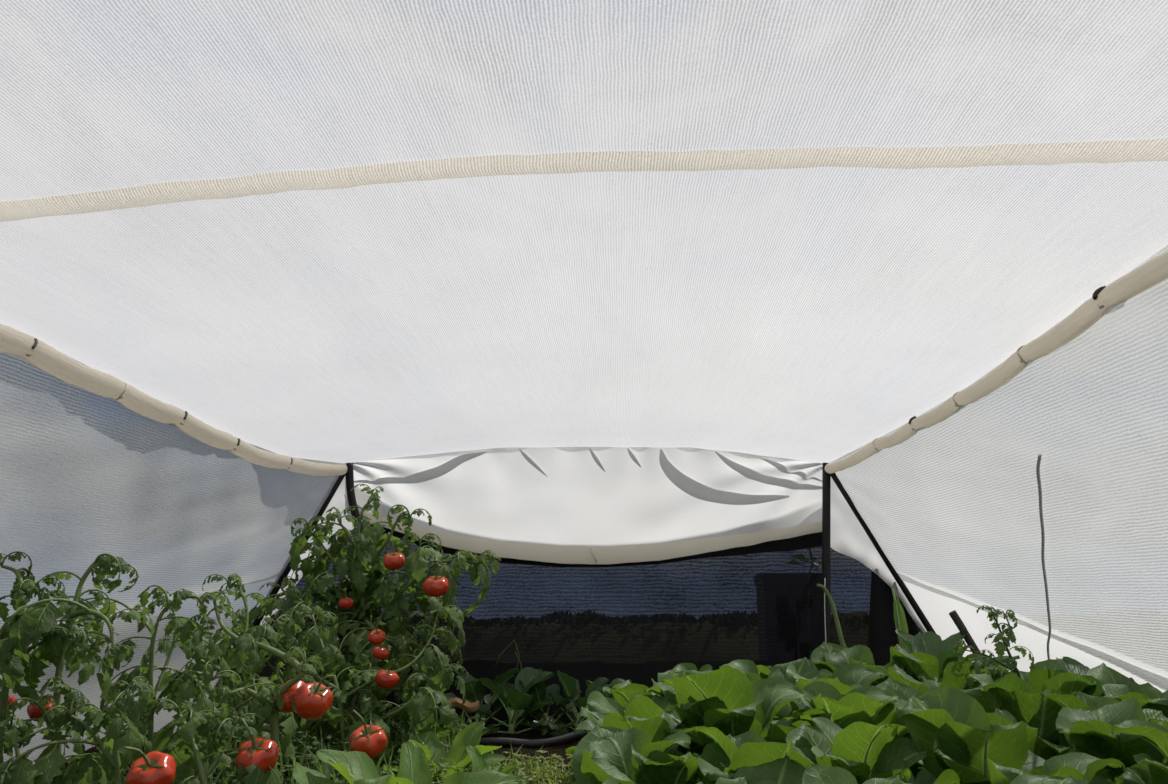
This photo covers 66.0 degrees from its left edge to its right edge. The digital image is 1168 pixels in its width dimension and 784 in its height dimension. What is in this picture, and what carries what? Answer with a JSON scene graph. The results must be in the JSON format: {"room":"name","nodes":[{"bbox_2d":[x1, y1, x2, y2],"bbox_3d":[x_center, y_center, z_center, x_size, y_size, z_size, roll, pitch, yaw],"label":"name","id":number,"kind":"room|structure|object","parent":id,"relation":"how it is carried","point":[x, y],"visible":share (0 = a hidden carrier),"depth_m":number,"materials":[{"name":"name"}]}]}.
{"room":"greenhouse","nodes":[
{"label":"greenhouse","id":0,"kind":"room"},
{"bbox_2d":[0,352,345,780],"bbox_3d":[-1.105,0.203,0.840,0.546,0.825,4.048,0,-12,2],"label":"wall","id":1,"kind":"structure","parent":0,"point":[183,556],"depth_m":1.88,"materials":[{"name":"white fabric"}]},
{"bbox_2d":[3,724,581,783],"bbox_3d":[-0.015,0.587,0.794,3.000,0.058,4.200,0,-12,2],"label":"floor","id":2,"kind":"structure","parent":0,"point":[560,749],"depth_m":2.26,"materials":[{"name":"plant"}]},
{"bbox_2d":[0,551,111,779],"bbox_3d":[-0.867,0.495,1.378,0.240,0.501,0.308,4,-13,-17],"label":"plant","id":3,"kind":"object","parent":2,"relation":"on","point":[23,585],"visible":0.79,"depth_m":1.41,"materials":[{"name":"green plant"}]},
{"bbox_2d":[0,688,16,707],"bbox_3d":[-0.971,0.516,1.514,0.031,0.038,0.030,11,-16,-41],"label":"tomato","id":4,"kind":"object","parent":3,"relation":"attached to","point":[10,698],"visible":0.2,"depth_m":1.51,"materials":[{"name":"red food"}]},
{"bbox_2d":[27,690,52,720],"bbox_3d":[-0.877,0.507,1.461,0.044,0.052,0.044,12,-17,-43],"label":"tomato","id":5,"kind":"object","parent":3,"relation":"attached to","point":[33,711],"visible":0.28,"depth_m":1.44,"materials":[{"name":"red food"}]},
{"bbox_2d":[0,553,154,783],"bbox_3d":[-0.784,0.493,1.371,0.216,0.487,0.262,5,-13,-22],"label":"plant","id":6,"kind":"object","parent":2,"relation":"on","point":[25,626],"visible":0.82,"depth_m":1.34,"materials":[{"name":"green plant"}]},
{"bbox_2d":[0,676,158,783],"bbox_3d":[-0.731,0.559,1.251,0.235,0.305,0.165,6,-14,-25],"label":"plant","id":7,"kind":"object","parent":2,"relation":"on","point":[45,767],"visible":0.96,"depth_m":1.26,"materials":[{"name":"green plant"}]},
{"bbox_2d":[55,585,241,783],"bbox_3d":[-0.730,0.583,1.555,0.328,0.487,0.299,-8,-15,34],"label":"plant","id":8,"kind":"object","parent":2,"relation":"on","point":[179,686],"visible":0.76,"depth_m":1.57,"materials":[{"name":"green plant"}]},
{"bbox_2d":[139,699,279,783],"bbox_3d":[-0.559,0.590,1.306,0.247,0.270,0.143,-5,-13,22],"label":"plant","id":9,"kind":"object","parent":2,"relation":"on","point":[188,740],"visible":0.96,"depth_m":1.32,"materials":[{"name":"green plant"}]},
{"bbox_2d":[235,719,278,773],"bbox_3d":[-0.478,0.520,1.319,0.062,0.082,0.059,-7,-14,28],"label":"tomato","id":10,"kind":"object","parent":9,"relation":"attached to","point":[258,751],"visible":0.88,"depth_m":1.30,"materials":[{"name":"red food"}]},
{"bbox_2d":[140,573,297,783],"bbox_3d":[-0.722,0.607,1.843,0.308,0.467,0.283,2,-13,-7],"label":"plant","id":11,"kind":"object","parent":2,"relation":"on","point":[267,632],"visible":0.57,"depth_m":1.86,"materials":[{"name":"green plant"}]},
{"bbox_2d":[2,696,492,783],"bbox_3d":[-0.626,0.721,1.732,0.888,0.195,1.512,0,-12,2],"label":"undergrowth","id":12,"kind":"object","parent":2,"relation":"on","point":[226,775],"visible":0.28,"depth_m":1.95,"materials":[{"name":"green plant"}]},
{"bbox_2d":[124,746,175,783],"bbox_3d":[-0.571,0.495,1.183,0.064,0.067,0.058,6,-14,-24],"label":"tomato","id":13,"kind":"object","parent":12,"relation":"on","point":[156,767],"visible":1,"depth_m":1.17,"materials":[{"name":"red food"}]},
{"bbox_2d":[349,710,386,758],"bbox_3d":[-0.388,0.615,1.622,0.070,0.087,0.063,-1,-12,7],"label":"tomato","id":14,"kind":"object","parent":12,"relation":"on","point":[371,739],"visible":0.87,"depth_m":1.60,"materials":[{"name":"red food"}]},
{"bbox_2d":[448,697,478,712],"bbox_3d":[-0.307,0.792,2.271,0.092,0.039,0.034,9,-15,-34],"label":"dry leaf","id":15,"kind":"object","parent":12,"relation":"on","point":[456,702],"visible":0.77,"depth_m":2.28,"materials":[{"name":"brown plant"}]},
{"bbox_2d":[198,588,320,783],"bbox_3d":[-0.564,0.539,1.456,0.144,0.433,0.340,10,-16,-39],"label":"plant","id":16,"kind":"object","parent":2,"relation":"on","point":[243,645],"visible":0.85,"depth_m":1.42,"materials":[{"name":"green plant"}]},
{"bbox_2d":[273,664,304,712],"bbox_3d":[-0.462,0.467,1.421,0.056,0.075,0.050,-11,-16,41],"label":"tomato","id":17,"kind":"object","parent":16,"relation":"attached to","point":[291,692],"visible":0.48,"depth_m":1.40,"materials":[{"name":"red food"}]},
{"bbox_2d":[294,675,334,719],"bbox_3d":[-0.404,0.456,1.347,0.057,0.066,0.063,3,-13,-14],"label":"tomato","id":18,"kind":"object","parent":16,"relation":"attached to","point":[312,701],"visible":1,"depth_m":1.33,"materials":[{"name":"red food"}]},
{"bbox_2d":[209,474,345,698],"bbox_3d":[-0.973,0.639,2.788,0.445,0.820,0.025,0,-12,2],"label":"pole","id":19,"kind":"object","parent":2,"relation":"on","point":[275,590],"visible":0.28,"depth_m":2.81,"materials":[{"name":"black metal"}]},
{"bbox_2d":[228,549,415,730],"bbox_3d":[-0.707,0.729,2.527,0.535,0.571,0.342,0,-12,2],"label":"plant","id":20,"kind":"object","parent":2,"relation":"on","point":[254,612],"visible":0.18,"depth_m":2.52,"materials":[{"name":"green plant"}]},
{"bbox_2d":[292,757,395,783],"bbox_3d":[-0.360,0.624,1.255,0.282,0.181,0.270,0,-12,2],"label":"plant","id":21,"kind":"object","parent":2,"relation":"on","point":[302,775],"visible":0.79,"depth_m":1.37,"materials":[{"name":"green plant"}]},
{"bbox_2d":[234,605,468,768],"bbox_3d":[-0.539,0.702,2.070,0.552,0.406,0.284,0,-12,2],"label":"plant","id":22,"kind":"object","parent":2,"relation":"on","point":[420,710],"visible":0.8,"depth_m":2.06,"materials":[{"name":"green plant"}]},
{"bbox_2d":[372,637,389,659],"bbox_3d":[-0.486,0.615,2.159,0.040,0.054,0.042,2,-13,-10],"label":"tomato","id":23,"kind":"object","parent":22,"relation":"attached to","point":[381,653],"visible":1,"depth_m":2.14,"materials":[{"name":"red food"}]},
{"bbox_2d":[375,659,398,688],"bbox_3d":[-0.443,0.634,2.030,0.055,0.066,0.052,-2,-13,8],"label":"tomato","id":24,"kind":"object","parent":22,"relation":"attached to","point":[387,679],"visible":1,"depth_m":2.01,"materials":[{"name":"red food"}]},
{"bbox_2d":[346,463,404,728],"bbox_3d":[-0.647,0.629,2.787,0.234,0.834,0.025,0,-12,2],"label":"pole","id":25,"kind":"object","parent":2,"relation":"on","point":[351,497],"visible":0.37,"depth_m":2.84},
{"bbox_2d":[257,477,353,637],"bbox_3d":[-0.890,0.516,2.847,0.350,0.580,0.016,-1,-12,3],"label":"net","id":26,"kind":"object","parent":25,"relation":"attached to","point":[338,500],"visible":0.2,"depth_m":2.87,"materials":[{"name":"white fabric"}]},
{"bbox_2d":[259,484,500,747],"bbox_3d":[-0.527,0.593,2.396,0.643,0.733,0.414,0,-12,2],"label":"plant","id":27,"kind":"object","parent":2,"relation":"on","point":[363,564],"visible":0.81,"depth_m":2.38,"materials":[{"name":"green plant"}]},
{"bbox_2d":[338,589,353,608],"bbox_3d":[-0.614,0.535,2.325,0.038,0.051,0.040,4,-13,-18],"label":"tomato","id":28,"kind":"object","parent":27,"relation":"attached to","point":[344,603],"visible":1,"depth_m":2.31,"materials":[{"name":"red food"}]},
{"bbox_2d":[368,620,385,644],"bbox_3d":[-0.505,0.586,2.197,0.041,0.058,0.042,-2,-13,9],"label":"tomato","id":29,"kind":"object","parent":27,"relation":"hanging from","point":[376,637],"visible":0.99,"depth_m":2.18,"materials":[{"name":"red food"}]},
{"bbox_2d":[383,543,404,569],"bbox_3d":[-0.494,0.429,2.343,0.059,0.068,0.056,-6,-14,24],"label":"tomato","id":30,"kind":"object","parent":27,"relation":"attached to","point":[391,561],"visible":1,"depth_m":2.32,"materials":[{"name":"red food"}]},
{"bbox_2d":[423,563,448,596],"bbox_3d":[-0.367,0.468,2.238,0.063,0.081,0.066,-1,-12,5],"label":"tomato","id":31,"kind":"object","parent":27,"relation":"attached to","point":[434,586],"visible":1,"depth_m":2.21,"materials":[{"name":"red food"}]},
{"bbox_2d":[316,741,517,783],"bbox_3d":[-0.252,0.635,1.343,0.333,0.196,0.289,0,-12,2],"label":"plant","id":32,"kind":"object","parent":2,"relation":"on","point":[414,768],"visible":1,"depth_m":1.39,"materials":[{"name":"green plant"}]},
{"bbox_2d":[383,722,507,781],"bbox_3d":[-0.286,0.758,1.817,0.249,0.160,0.198,0,-12,2],"label":"plant","id":33,"kind":"object","parent":2,"relation":"on","point":[470,735],"visible":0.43,"depth_m":1.86,"materials":[{"name":"green plant"}]},
{"bbox_2d":[438,668,526,736],"bbox_3d":[-0.310,0.894,2.552,0.269,0.210,0.254,-11,-17,41],"label":"seedling","id":34,"kind":"object","parent":2,"relation":"on","point":[474,690],"visible":0.46,"depth_m":2.54,"materials":[{"name":"green plant"}]},
{"bbox_2d":[466,746,522,783],"bbox_3d":[-0.205,0.757,1.739,0.142,0.128,0.187,4,-13,-17],"label":"plant","id":35,"kind":"object","parent":2,"relation":"on","point":[474,753],"visible":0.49,"depth_m":1.77,"materials":[{"name":"green plant"}]},
{"bbox_2d":[430,742,577,783],"bbox_3d":[-0.122,0.733,1.615,0.506,0.121,0.877,0,-12,2],"label":"weed patch","id":36,"kind":"object","parent":2,"relation":"on","point":[527,775],"visible":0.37,"depth_m":1.83,"materials":[{"name":"green plant"}]},
{"bbox_2d":[495,640,521,718],"bbox_3d":[-0.215,0.840,2.632,0.096,0.226,0.006,0,-12,2],"label":"vine","id":37,"kind":"object","parent":2,"relation":"on","point":[508,646],"visible":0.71,"depth_m":2.64,"materials":[{"name":"green plant"}]},
{"bbox_2d":[476,667,563,734],"bbox_3d":[-0.199,0.878,2.486,0.307,0.213,0.257,11,-16,-40],"label":"seedling","id":38,"kind":"object","parent":2,"relation":"on","point":[518,701],"visible":0.85,"depth_m":2.50,"materials":[{"name":"green plant"}]},
{"bbox_2d":[479,731,587,747],"bbox_3d":[-0.066,0.895,2.328,0.460,0.037,0.070,3,-13,-14],"label":"hose","id":39,"kind":"object","parent":2,"relation":"on","point":[562,739],"visible":0.62,"depth_m":2.29,"materials":[{"name":"black plastic"}]},
{"bbox_2d":[512,680,581,734],"bbox_3d":[-0.104,0.897,2.521,0.214,0.190,0.233,0,-12,2],"label":"seedling","id":40,"kind":"object","parent":2,"relation":"on","point":[539,691],"visible":0.7,"depth_m":2.51,"materials":[{"name":"green plant"}]},
{"bbox_2d":[545,671,612,734],"bbox_3d":[-0.007,0.885,2.516,0.220,0.211,0.282,3,-13,-13],"label":"seedling","id":41,"kind":"object","parent":2,"relation":"on","point":[569,685],"visible":0.57,"depth_m":2.49,"materials":[{"name":"green plant"}]},
{"bbox_2d":[576,678,631,718],"bbox_3d":[0.062,0.912,2.557,0.213,0.178,0.229,0,-12,2],"label":"seedling","id":42,"kind":"object","parent":2,"relation":"on","point":[616,681],"visible":0.05,"depth_m":2.64,"materials":[{"name":"green plant"}]},
{"bbox_2d":[602,778,618,783],"bbox_3d":[0.061,0.551,1.016,0.256,0.221,0.253,0,-12,2],"label":"plant","id":43,"kind":"object","parent":2,"relation":"on","point":[612,780],"visible":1,"depth_m":1.02,"materials":[{"name":"green plant"}]},
{"bbox_2d":[566,691,668,783],"bbox_3d":[0.113,0.682,1.674,0.301,0.246,0.362,0,-12,2],"label":"plant","id":44,"kind":"object","parent":2,"relation":"on","point":[598,706],"visible":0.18,"depth_m":1.66,"materials":[{"name":"green plant"}]},
{"bbox_2d":[586,679,669,719],"bbox_3d":[0.130,0.739,1.914,0.277,0.239,0.294,-12,-17,42],"label":"plant","id":45,"kind":"object","parent":2,"relation":"on","point":[622,693],"visible":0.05,"depth_m":1.91,"materials":[{"name":"green plant"}]},
{"bbox_2d":[572,725,702,783],"bbox_3d":[0.090,0.593,1.236,0.263,0.234,0.272,-5,-13,22],"label":"plant","id":46,"kind":"object","parent":2,"relation":"on","point":[628,756],"visible":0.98,"depth_m":1.25,"materials":[{"name":"green plant"}]},
{"bbox_2d":[578,713,706,771],"bbox_3d":[0.081,0.633,1.432,0.313,0.239,0.290,3,-13,-15],"label":"plant","id":47,"kind":"object","parent":2,"relation":"on","point":[654,727],"visible":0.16,"depth_m":1.42,"materials":[{"name":"green plant"}]},
{"bbox_2d":[658,670,689,704],"bbox_3d":[0.239,0.780,2.103,0.290,0.239,0.290,-6,-14,25],"label":"plant","id":48,"kind":"object","parent":2,"relation":"on","point":[667,674],"visible":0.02,"depth_m":2.20,"materials":[{"name":"green plant"}]},
{"bbox_2d":[671,663,711,672],"bbox_3d":[0.291,0.819,2.297,0.337,0.246,0.283,5,-13,-22],"label":"plant","id":49,"kind":"object","parent":2,"relation":"on","point":[682,666],"visible":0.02,"depth_m":2.31,"materials":[{"name":"green plant"}]},
{"bbox_2d":[644,678,786,771],"bbox_3d":[0.261,0.679,1.715,0.384,0.271,0.354,0,-12,2],"label":"plant","id":50,"kind":"object","parent":2,"relation":"on","point":[665,688],"visible":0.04,"depth_m":1.76,"materials":[{"name":"green plant"}]},
{"bbox_2d":[660,668,831,771],"bbox_3d":[0.258,0.605,1.465,0.378,0.308,0.342,0,-12,2],"label":"plant","id":51,"kind":"object","parent":2,"relation":"on","point":[725,699],"visible":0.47,"depth_m":1.46,"materials":[{"name":"green plant"}]},
{"bbox_2d":[695,727,813,783],"bbox_3d":[0.241,0.592,1.249,0.250,0.240,0.292,0,-12,2],"label":"plant","id":52,"kind":"object","parent":2,"relation":"on","point":[722,758],"visible":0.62,"depth_m":1.20,"materials":[{"name":"green plant"}]},
{"bbox_2d":[715,755,805,783],"bbox_3d":[0.187,0.558,1.047,0.262,0.220,0.302,9,-16,-37],"label":"plant","id":53,"kind":"object","parent":2,"relation":"on","point":[784,770],"visible":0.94,"depth_m":1.15,"materials":[{"name":"green plant"}]},
{"bbox_2d":[756,665,771,678],"bbox_3d":[0.489,0.820,2.305,0.285,0.249,0.315,9,-15,-35],"label":"plant","id":54,"kind":"object","parent":2,"relation":"on","point":[763,671],"visible":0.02,"depth_m":2.30,"materials":[{"name":"green plant"}]},
{"bbox_2d":[719,657,819,684],"bbox_3d":[0.424,0.759,2.082,0.370,0.271,0.291,0,-12,2],"label":"plant","id":55,"kind":"object","parent":2,"relation":"on","point":[805,668],"visible":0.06,"depth_m":2.17,"materials":[{"name":"green plant"}]},
{"bbox_2d":[822,463,830,642],"bbox_3d":[0.736,0.622,2.733,0.073,0.820,0.025,0,-12,2],"label":"pole","id":56,"kind":"object","parent":2,"relation":"on","point":[826,478],"visible":0.56,"depth_m":2.76,"materials":[{"name":"black metal"}]},
{"bbox_2d":[824,582,825,642],"bbox_3d":[0.721,0.784,2.668,0.015,0.455,0.003,0,-12,2],"label":"string","id":57,"kind":"object","parent":56,"relation":"hanging from","point":[824,582],"visible":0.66,"depth_m":2.69,"materials":[{"name":"grey"}]},
{"bbox_2d":[830,477,926,632],"bbox_3d":[0.907,0.494,2.781,0.321,0.547,0.012,0,-12,2],"label":"net","id":58,"kind":"object","parent":56,"relation":"attached to","point":[848,537],"visible":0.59,"depth_m":2.79,"materials":[{"name":"white fabric"}]},
{"bbox_2d":[817,584,845,646],"bbox_3d":[0.743,0.787,2.646,0.094,0.439,0.018,0,-12,2],"label":"vine","id":59,"kind":"object","parent":2,"relation":"on","point":[835,615],"visible":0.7,"depth_m":2.67,"materials":[{"name":"green plant"}]},
{"bbox_2d":[773,664,899,773],"bbox_3d":[0.451,0.660,1.682,0.320,0.293,0.302,6,-14,-25],"label":"plant","id":60,"kind":"object","parent":2,"relation":"on","point":[785,711],"visible":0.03,"depth_m":1.65,"materials":[{"name":"green plant"}]},
{"bbox_2d":[796,663,883,685],"bbox_3d":[0.542,0.724,1.929,0.357,0.274,0.346,0,-12,2],"label":"plant","id":61,"kind":"object","parent":2,"relation":"on","point":[849,674],"visible":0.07,"depth_m":1.94,"materials":[{"name":"green plant"}]},
{"bbox_2d":[785,681,913,782],"bbox_3d":[0.436,0.619,1.463,0.300,0.280,0.319,-3,-13,13],"label":"plant","id":62,"kind":"object","parent":2,"relation":"on","point":[873,705],"visible":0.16,"depth_m":1.46,"materials":[{"name":"green plant"}]},
{"bbox_2d":[819,667,886,679],"bbox_3d":[0.639,0.777,2.127,0.286,0.255,0.270,-8,-15,31],"label":"plant","id":63,"kind":"object","parent":2,"relation":"on","point":[822,671],"visible":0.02,"depth_m":2.10,"materials":[{"name":"green plant"}]},
{"bbox_2d":[786,714,927,783],"bbox_3d":[0.380,0.584,1.253,0.308,0.257,0.293,-6,-14,26],"label":"plant","id":64,"kind":"object","parent":2,"relation":"on","point":[868,751],"visible":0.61,"depth_m":1.24,"materials":[{"name":"green plant"}]},
{"bbox_2d":[811,642,912,685],"bbox_3d":[0.725,0.800,2.319,0.334,0.293,0.348,0,-12,2],"label":"plant","id":65,"kind":"object","parent":2,"relation":"on","point":[828,656],"visible":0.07,"depth_m":2.37,"materials":[{"name":"green plant"}]},
{"bbox_2d":[802,764,959,783],"bbox_3d":[0.355,0.552,1.033,0.272,0.226,0.264,0,-12,2],"label":"plant","id":66,"kind":"object","parent":2,"relation":"on","point":[814,773],"visible":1,"depth_m":1.08,"materials":[{"name":"green plant"}]},
{"bbox_2d":[830,473,934,632],"bbox_3d":[0.994,0.632,2.711,0.457,0.800,0.025,0,-12,2],"label":"pole","id":67,"kind":"object","parent":2,"relation":"on","point":[918,611],"visible":0.42,"depth_m":2.73,"materials":[{"name":"black metal"}]},
{"bbox_2d":[875,678,922,780],"bbox_3d":[0.637,0.677,1.671,0.277,0.262,0.340,7,-14,-29],"label":"plant","id":68,"kind":"object","parent":2,"relation":"on","point":[903,691],"visible":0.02,"depth_m":1.78,"materials":[{"name":"green plant"}]},
{"bbox_2d":[891,588,907,648],"bbox_3d":[0.926,0.793,2.621,0.037,0.437,0.060,0,-12,2],"label":"shoot","id":69,"kind":"object","parent":2,"relation":"on","point":[899,615],"visible":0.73,"depth_m":2.64,"materials":[{"name":"green plant"}]},
{"bbox_2d":[890,644,988,681],"bbox_3d":[0.912,0.783,2.250,0.336,0.296,0.341,0,-12,2],"label":"plant","id":70,"kind":"object","parent":2,"relation":"on","point":[915,662],"visible":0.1,"depth_m":2.26,"materials":[{"name":"green plant"}]},
{"bbox_2d":[887,661,1002,692],"bbox_3d":[0.763,0.718,1.929,0.350,0.286,0.321,-11,-17,41],"label":"plant","id":71,"kind":"object","parent":2,"relation":"on","point":[954,673],"visible":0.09,"depth_m":1.88,"materials":[{"name":"green plant"}]},
{"bbox_2d":[887,629,1019,680],"bbox_3d":[0.888,0.772,2.282,0.337,0.332,0.336,3,-13,-15],"label":"plant","id":72,"kind":"object","parent":2,"relation":"on","point":[929,642],"visible":0.18,"depth_m":2.36,"materials":[{"name":"green plant"}]},
{"bbox_2d":[918,664,995,684],"bbox_3d":[0.843,0.765,2.092,0.340,0.264,0.300,9,-15,-35],"label":"plant","id":73,"kind":"object","parent":2,"relation":"on","point":[939,680],"visible":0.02,"depth_m":2.19,"materials":[{"name":"green plant"}]},
{"bbox_2d":[949,610,979,653],"bbox_3d":[1.058,0.755,2.302,0.213,0.382,0.020,0,-12,2],"label":"stake","id":74,"kind":"object","parent":2,"relation":"on","point":[955,617],"visible":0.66,"depth_m":2.33,"materials":[{"name":"brown wood"}]},
{"bbox_2d":[909,687,1038,777],"bbox_3d":[0.641,0.618,1.444,0.296,0.274,0.293,0,-12,2],"label":"plant","id":75,"kind":"object","parent":2,"relation":"on","point":[1004,718],"visible":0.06,"depth_m":1.43,"materials":[{"name":"green plant"}]},
{"bbox_2d":[951,605,1034,688],"bbox_3d":[0.869,0.639,1.831,0.145,0.399,0.196,9,-16,-37],"label":"plant","id":76,"kind":"object","parent":2,"relation":"on","point":[1011,664],"visible":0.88,"depth_m":1.85,"materials":[{"name":"green plant"}]},
{"bbox_2d":[894,687,1109,783],"bbox_3d":[0.544,0.560,1.231,0.325,0.295,0.308,-1,-12,5],"label":"plant","id":77,"kind":"object","parent":2,"relation":"on","point":[956,732],"visible":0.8,"depth_m":1.21,"materials":[{"name":"green plant"}]},
{"bbox_2d":[959,672,1096,757],"bbox_3d":[0.839,0.659,1.657,0.337,0.284,0.358,9,-15,-36],"label":"plant","id":78,"kind":"object","parent":2,"relation":"on","point":[1011,693],"visible":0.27,"depth_m":1.64,"materials":[{"name":"green plant"}]},
{"bbox_2d":[1010,774,1087,783],"bbox_3d":[0.403,0.491,0.831,0.241,0.258,0.305,6,-14,-26],"label":"plant","id":79,"kind":"object","parent":2,"relation":"on","point":[1024,778],"visible":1,"depth_m":0.91,"materials":[{"name":"green plant"}]},
{"bbox_2d":[1016,659,1089,693],"bbox_3d":[0.977,0.713,1.898,0.323,0.283,0.319,0,-12,2],"label":"plant","id":80,"kind":"object","parent":2,"relation":"on","point":[1043,671],"visible":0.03,"depth_m":1.85,"materials":[{"name":"green plant"}]},
{"bbox_2d":[987,752,1125,783],"bbox_3d":[0.521,0.543,1.037,0.280,0.245,0.232,-6,-14,27],"label":"plant","id":81,"kind":"object","parent":2,"relation":"on","point":[1081,766],"visible":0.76,"depth_m":1.04,"materials":[{"name":"green plant"}]},
{"bbox_2d":[1041,691,1167,763],"bbox_3d":[0.836,0.618,1.427,0.353,0.265,0.281,-10,-16,37],"label":"plant","id":82,"kind":"object","parent":2,"relation":"on","point":[1080,700],"visible":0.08,"depth_m":1.49,"materials":[{"name":"green plant"}]},
{"bbox_2d":[1053,656,1167,717],"bbox_3d":[0.970,0.666,1.717,0.318,0.296,0.302,0,-12,2],"label":"seedling","id":83,"kind":"object","parent":2,"relation":"on","point":[1065,664],"visible":0.07,"depth_m":1.70,"materials":[{"name":"green plant"}]},
{"bbox_2d":[1056,698,1167,783],"bbox_3d":[0.768,0.573,1.246,0.355,0.275,0.336,0,-12,2],"label":"plant","id":84,"kind":"object","parent":2,"relation":"on","point":[1088,730],"visible":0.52,"depth_m":1.22,"materials":[{"name":"green plant"}]},
{"bbox_2d":[1088,662,1167,708],"bbox_3d":[1.054,0.659,1.668,0.339,0.290,0.359,6,-14,-25],"label":"plant","id":85,"kind":"object","parent":2,"relation":"on","point":[1145,693],"visible":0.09,"depth_m":1.73,"materials":[{"name":"green plant"}]},
{"bbox_2d":[1110,720,1167,783],"bbox_3d":[0.715,0.523,1.016,0.289,0.275,0.293,0,-12,2],"label":"plant","id":86,"kind":"object","parent":2,"relation":"on","point":[1147,771],"visible":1,"depth_m":1.07,"materials":[{"name":"green plant"}]},
{"bbox_2d":[222,523,922,734],"bbox_3d":[0.004,0.718,2.775,2.271,0.650,0.095,0,-12,2],"label":"wall","id":87,"kind":"structure","parent":0,"point":[761,603],"depth_m":2.81,"materials":[{"name":"black fabric"}]},
{"bbox_2d":[0,0,1167,462],"bbox_3d":[-0.083,-0.213,0.890,1.570,0.114,4.040,0,-12,2],"label":"ceiling","id":88,"kind":"structure","parent":0,"point":[544,337],"depth_m":1.04,"materials":[{"name":"white fabric"}]},
{"bbox_2d":[0,324,347,475],"bbox_3d":[-0.853,-0.157,0.899,0.046,0.096,4.024,-1,-12,2],"label":"edge sleeve","id":89,"kind":"object","parent":88,"relation":"attached to","point":[29,348],"visible":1,"depth_m":1.63,"materials":[{"name":"fabric"}]},
{"bbox_2d":[345,447,821,563],"bbox_3d":[0.002,0.359,2.860,1.543,0.372,0.087,0,-12,2],"label":"flap","id":90,"kind":"object","parent":88,"relation":"hanging from","point":[563,505],"visible":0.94,"depth_m":2.86,"materials":[{"name":"white fabric"}]},
{"bbox_2d":[824,251,1167,473],"bbox_3d":[0.691,-0.195,0.845,0.042,0.074,4.022,0,-12,2],"label":"edge sleeve","id":91,"kind":"object","parent":88,"relation":"attached to","point":[1153,272],"visible":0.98,"depth_m":1.40,"materials":[{"name":"fabric"}]},
{"bbox_2d":[828,245,1167,692],"bbox_3d":[0.966,0.178,0.762,0.577,0.840,4.045,0,-12,2],"label":"wall","id":92,"kind":"structure","parent":0,"point":[936,599],"depth_m":1.68,"materials":[{"name":"white fabric"}]},
{"bbox_2d":[1036,454,1050,658],"bbox_3d":[0.944,0.497,1.819,0.012,0.650,0.758,-6,-14,24],"label":"hanging cord","id":93,"kind":"object","parent":92,"relation":"hanging from","point":[1039,455],"visible":0.83,"depth_m":1.73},
{"label":"outside","id":94,"kind":"structure","parent":0,"visible":0},
{"bbox_2d":[0,676,218,736],"bbox_3d":[0.063,0.793,1.463,14.000,0.001,9.200,0,-12,2],"label":"ground","id":95,"kind":"structure","parent":94,"point":[47,676],"depth_m":4.15,"materials":[{"name":"brown soil"}]},
{"bbox_2d":[30,615,1167,674],"bbox_3d":[0.711,1.445,5.188,11.000,0.359,0.910,0,-12,2],"label":"grass bank","id":96,"kind":"object","parent":95,"relation":"on","point":[1073,615],"depth_m":4.98,"materials":[{"name":"green plant"}]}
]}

